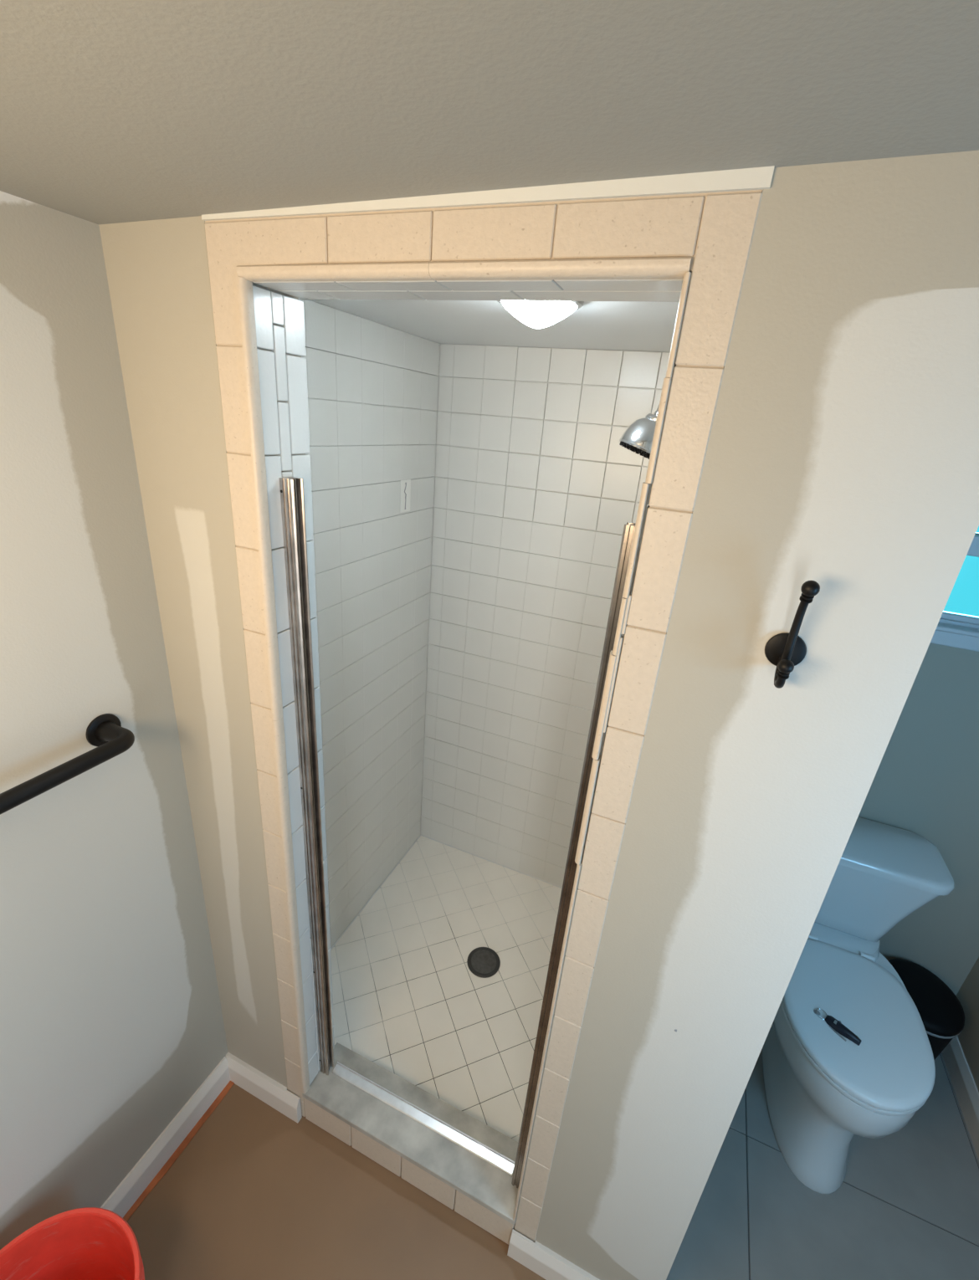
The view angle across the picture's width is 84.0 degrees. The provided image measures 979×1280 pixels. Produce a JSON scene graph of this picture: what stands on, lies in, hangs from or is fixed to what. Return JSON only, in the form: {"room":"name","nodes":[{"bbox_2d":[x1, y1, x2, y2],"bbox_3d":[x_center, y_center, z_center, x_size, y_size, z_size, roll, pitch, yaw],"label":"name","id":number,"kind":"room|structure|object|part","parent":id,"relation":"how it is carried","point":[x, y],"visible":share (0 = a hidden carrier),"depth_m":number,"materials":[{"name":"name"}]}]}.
{"room":"bathroom","nodes":[
{"label":"bathroom","id":0,"kind":"room"},
{"bbox_2d":[0,190,440,1249],"bbox_3d":[-1.003,0.529,0.608,0.180,2.260,3.566,13,23,19],"label":"wall","id":1,"kind":"structure","parent":0,"point":[111,1021],"depth_m":1.10,"materials":[{"name":"paint"}]},
{"bbox_2d":[0,713,134,814],"bbox_3d":[-0.796,0.274,0.715,0.090,0.067,0.696,13,23,19],"label":"towel bar","id":2,"kind":"object","parent":1,"relation":"attached to","point":[105,731],"visible":1,"depth_m":0.90,"materials":[{"name":"black metal"}]},
{"bbox_2d":[100,1056,230,1218],"bbox_3d":[-1.210,1.610,0.530,0.018,0.088,2.386,13,23,19],"label":"baseboard","id":3,"kind":"structure","parent":1,"relation":"attached to","point":[138,1179],"depth_m":1.39,"materials":[{"name":"white wood"}]},
{"bbox_2d":[399,479,410,512],"bbox_3d":[-0.269,-0.461,1.741,0.002,0.100,0.062,13,23,19],"label":"wall patch","id":4,"kind":"structure","parent":1,"relation":"attached to","point":[405,494],"depth_m":1.74,"materials":[{"name":"white paint"}]},
{"bbox_2d":[330,834,562,1141],"bbox_3d":[-0.029,1.185,2.010,1.206,0.154,1.070,13,23,19],"label":"floor","id":5,"kind":"structure","parent":0,"point":[407,998],"depth_m":1.85,"materials":[{"name":"tile"}]},
{"bbox_2d":[466,947,500,977],"bbox_3d":[-0.020,1.138,1.925,0.117,0.005,0.117,13,23,19],"label":"drain cover","id":6,"kind":"object","parent":5,"relation":"on","point":[483,962],"visible":1,"depth_m":1.92,"materials":[{"name":"black metal"}]},
{"bbox_2d":[0,0,978,352],"bbox_3d":[0.107,-0.326,-0.092,2.320,0.260,3.750,13,23,19],"label":"ceiling","id":7,"kind":"structure","parent":0,"point":[112,111],"depth_m":0.44,"materials":[{"name":"grey paint"}]},
{"bbox_2d":[496,299,583,328],"bbox_3d":[0.089,-0.601,0.998,0.162,0.050,0.162,13,23,19],"label":"ceiling lamp","id":8,"kind":"object","parent":7,"relation":"attached to","point":[538,314],"visible":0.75,"depth_m":0.97,"materials":[{"name":"white glass"}]},
{"bbox_2d":[98,150,978,1279],"bbox_3d":[-0.169,0.406,1.089,1.345,2.260,0.121,13,23,19],"label":"wall","id":9,"kind":"structure","parent":0,"point":[842,455],"depth_m":0.72,"materials":[{"name":"paint"}]},
{"bbox_2d":[225,1052,302,1123],"bbox_3d":[-0.638,1.256,1.528,0.260,0.088,0.020,13,23,19],"label":"baseboard","id":10,"kind":"structure","parent":9,"relation":"attached to","point":[243,1075],"depth_m":1.51,"materials":[{"name":"white wood"}]},
{"bbox_2d":[204,216,334,1116],"bbox_3d":[-0.362,0.363,1.156,0.208,2.060,0.128,13,23,19],"label":"trim","id":11,"kind":"structure","parent":9,"relation":"attached to","point":[259,330],"depth_m":0.92,"materials":[{"name":"beige tile"}]},
{"bbox_2d":[279,476,333,1075],"bbox_3d":[-0.391,0.461,1.210,0.028,1.588,0.029,13,24,19],"label":"shower door frame","id":12,"kind":"structure","parent":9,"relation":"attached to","point":[292,499],"depth_m":1.09,"materials":[{"name":"metal"}]},
{"bbox_2d":[302,1042,518,1244],"bbox_3d":[-0.197,1.310,1.442,0.612,0.122,0.149,13,23,19],"label":"shower curb","id":13,"kind":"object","parent":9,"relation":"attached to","point":[478,1190],"depth_m":1.40,"materials":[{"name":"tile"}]},
{"bbox_2d":[329,1061,514,1175],"bbox_3d":[-0.191,1.244,1.429,0.564,0.010,0.027,13,23,19],"label":"door track","id":14,"kind":"object","parent":13,"relation":"on","point":[448,1132],"visible":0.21,"depth_m":1.42,"materials":[{"name":"metal"}]},
{"bbox_2d":[235,192,707,302],"bbox_3d":[-0.045,-0.497,0.699,0.610,0.080,0.125,13,23,19],"label":"trim","id":15,"kind":"structure","parent":9,"relation":"attached to","point":[634,248],"depth_m":0.63,"materials":[{"name":"beige tile"}]},
{"bbox_2d":[201,165,774,220],"bbox_3d":[-0.054,-0.534,0.654,0.724,0.038,0.058,13,23,19],"label":"trim","id":16,"kind":"structure","parent":9,"relation":"attached to","point":[755,178],"depth_m":0.58,"materials":[{"name":"white"}]},
{"bbox_2d":[506,1228,599,1279],"bbox_3d":[0.197,1.451,1.229,0.321,0.082,0.020,13,23,19],"label":"baseboard","id":17,"kind":"structure","parent":9,"relation":"attached to","point":[535,1256],"depth_m":1.25,"materials":[{"name":"white wood"}]},
{"bbox_2d":[511,522,635,1187],"bbox_3d":[0.133,0.580,1.024,0.028,1.590,0.028,13,23,19],"label":"shower door frame","id":18,"kind":"structure","parent":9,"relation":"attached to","point":[628,529],"depth_m":0.94,"materials":[{"name":"metal"}]},
{"bbox_2d":[512,189,762,1242],"bbox_3d":[0.173,0.486,0.964,0.066,2.060,0.128,13,23,19],"label":"trim","id":19,"kind":"structure","parent":9,"relation":"attached to","point":[709,294],"depth_m":0.70,"materials":[{"name":"beige tile"}]},
{"bbox_2d":[764,580,819,688],"bbox_3d":[0.343,-0.006,0.611,0.044,0.133,0.053,13,23,19],"label":"robe hook","id":20,"kind":"object","parent":9,"relation":"attached to","point":[785,651],"visible":1,"depth_m":0.62,"materials":[{"name":"black metal"}]},
{"bbox_3d":[0.339,0.040,0.631,0.013,0.033,0.048,15,24,23],"label":"arm","id":21,"kind":"part","parent":20,"relation":"part of","materials":[{"name":"black metal"}]},
{"bbox_3d":[0.344,-0.009,0.614,0.013,0.101,0.042,14,24,21],"label":"arm","id":22,"kind":"part","parent":20,"relation":"part of","materials":[{"name":"black metal"}]},
{"bbox_2d":[419,343,670,887],"bbox_3d":[0.231,0.092,2.031,1.206,2.200,0.140,13,23,19],"label":"wall","id":23,"kind":"structure","parent":0,"point":[536,490],"depth_m":1.89,"materials":[{"name":"white tile"}]},
{"bbox_2d":[126,1049,978,1279],"bbox_3d":[-0.070,1.726,0.738,2.320,0.100,3.750,13,23,19],"label":"floor","id":24,"kind":"structure","parent":0,"point":[257,1193],"depth_m":1.36,"materials":[{"name":"brown tile"}]},
{"bbox_2d":[0,1207,144,1279],"bbox_3d":[-0.780,1.320,0.972,0.317,0.360,0.317,13,23,19],"label":"bucket","id":25,"kind":"object","parent":24,"relation":"on","point":[85,1243],"visible":1,"depth_m":1.05,"materials":[{"name":"red plastic"}]},
{"bbox_2d":[122,1080,234,1221],"bbox_3d":[-0.880,1.390,1.261,0.022,0.004,0.715,13,23,19],"label":"floor strip","id":26,"kind":"object","parent":24,"relation":"on","point":[175,1155],"visible":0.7,"depth_m":1.41,"materials":[{"name":"orange paint"}]},
{"bbox_2d":[761,816,954,1194],"bbox_3d":[1.014,1.022,1.582,0.426,0.742,0.703,13,23,19],"label":"toilet","id":27,"kind":"object","parent":24,"relation":"on","point":[822,1089],"visible":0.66,"depth_m":1.48,"materials":[{"name":"white ceramic"}]},
{"bbox_2d":[813,1008,861,1045],"bbox_3d":[0.899,0.998,1.406,0.036,0.013,0.108,-8,25,-29],"label":"key fob","id":28,"kind":"object","parent":27,"relation":"on","point":[836,1025],"visible":1,"depth_m":1.40,"materials":[{"name":"black plastic"}]},
{"bbox_3d":[0.891,1.007,1.392,0.006,0.002,0.043,-9,26,-31],"label":"key blade","id":29,"kind":"part","parent":28,"relation":"part of","materials":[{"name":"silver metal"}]},
{"bbox_3d":[0.985,1.188,1.611,0.364,0.408,0.625,13,23,19],"label":"bowl","id":30,"kind":"part","parent":27,"relation":"part of","materials":[{"name":"white ceramic"}]},
{"bbox_3d":[0.972,1.018,1.464,0.356,0.012,0.461,13,23,19],"label":"seat","id":31,"kind":"part","parent":27,"relation":"part of","materials":[{"name":"white plastic"}]},
{"bbox_3d":[0.971,1.003,1.452,0.348,0.022,0.445,13,23,19],"label":"lid","id":32,"kind":"part","parent":27,"relation":"part of","materials":[{"name":"white plastic"}]},
{"bbox_3d":[1.123,0.763,1.719,0.398,0.277,0.217,13,23,19],"label":"tank","id":33,"kind":"part","parent":27,"relation":"part of","materials":[{"name":"white ceramic"}]},
{"bbox_3d":[1.132,0.621,1.653,0.426,0.036,0.234,13,23,19],"label":"tank lid","id":34,"kind":"part","parent":27,"relation":"part of","materials":[{"name":"white ceramic"}]},
{"bbox_2d":[887,958,964,1059],"bbox_3d":[1.352,1.229,1.760,0.217,0.280,0.247,13,23,19],"label":"trash can","id":35,"kind":"object","parent":24,"relation":"on","point":[942,1015],"visible":0.54,"depth_m":1.67,"materials":[{"name":"black plastic"}]},
{"bbox_2d":[858,643,978,995],"bbox_3d":[1.294,0.287,1.694,1.054,2.260,0.130,13,23,19],"label":"wall","id":36,"kind":"structure","parent":0,"point":[925,782],"depth_m":1.67,"materials":[{"name":"beige paint"}]},
{"bbox_2d":[930,532,978,651],"bbox_3d":[1.331,-0.311,1.422,0.640,0.685,0.125,13,23,19],"label":"window","id":37,"kind":"structure","parent":36,"relation":"in","point":[954,630],"depth_m":1.50,"materials":[{"name":"white plastic"}]},
{"bbox_3d":[1.294,-0.029,1.498,0.640,0.014,0.050,13,23,19],"label":"sill","id":38,"kind":"part","parent":37,"relation":"part of","materials":[{"name":"white plastic"}]},
{"bbox_3d":[1.319,-0.165,1.483,0.480,0.233,0.030,13,23,19],"label":"sash","id":39,"kind":"part","parent":37,"relation":"part of","materials":[{"name":"glass"}]},
{"bbox_2d":[956,957,978,1091],"bbox_3d":[1.026,0.961,-0.028,0.125,2.260,3.750,13,23,19],"label":"wall","id":40,"kind":"structure","parent":0,"point":[967,995],"depth_m":1.73,"materials":[{"name":"beige paint"}]},
{"bbox_2d":[941,1036,978,1160],"bbox_3d":[0.877,1.862,0.351,0.016,0.088,3.520,13,23,19],"label":"baseboard","id":41,"kind":"structure","parent":40,"relation":"attached to","point":[966,1092],"depth_m":1.67,"materials":[{"name":"white wood"}]},
{"bbox_3d":[0.579,0.372,1.360,0.006,2.040,0.946,13,23,19],"label":"wall","id":42,"kind":"structure","parent":0,"visible":0},
{"bbox_2d":[619,404,659,459],"bbox_3d":[0.468,-0.458,1.112,0.384,0.207,0.108,13,23,19],"label":"shower head","id":43,"kind":"object","parent":42,"relation":"attached to","point":[638,437],"visible":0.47,"depth_m":1.14}
]}

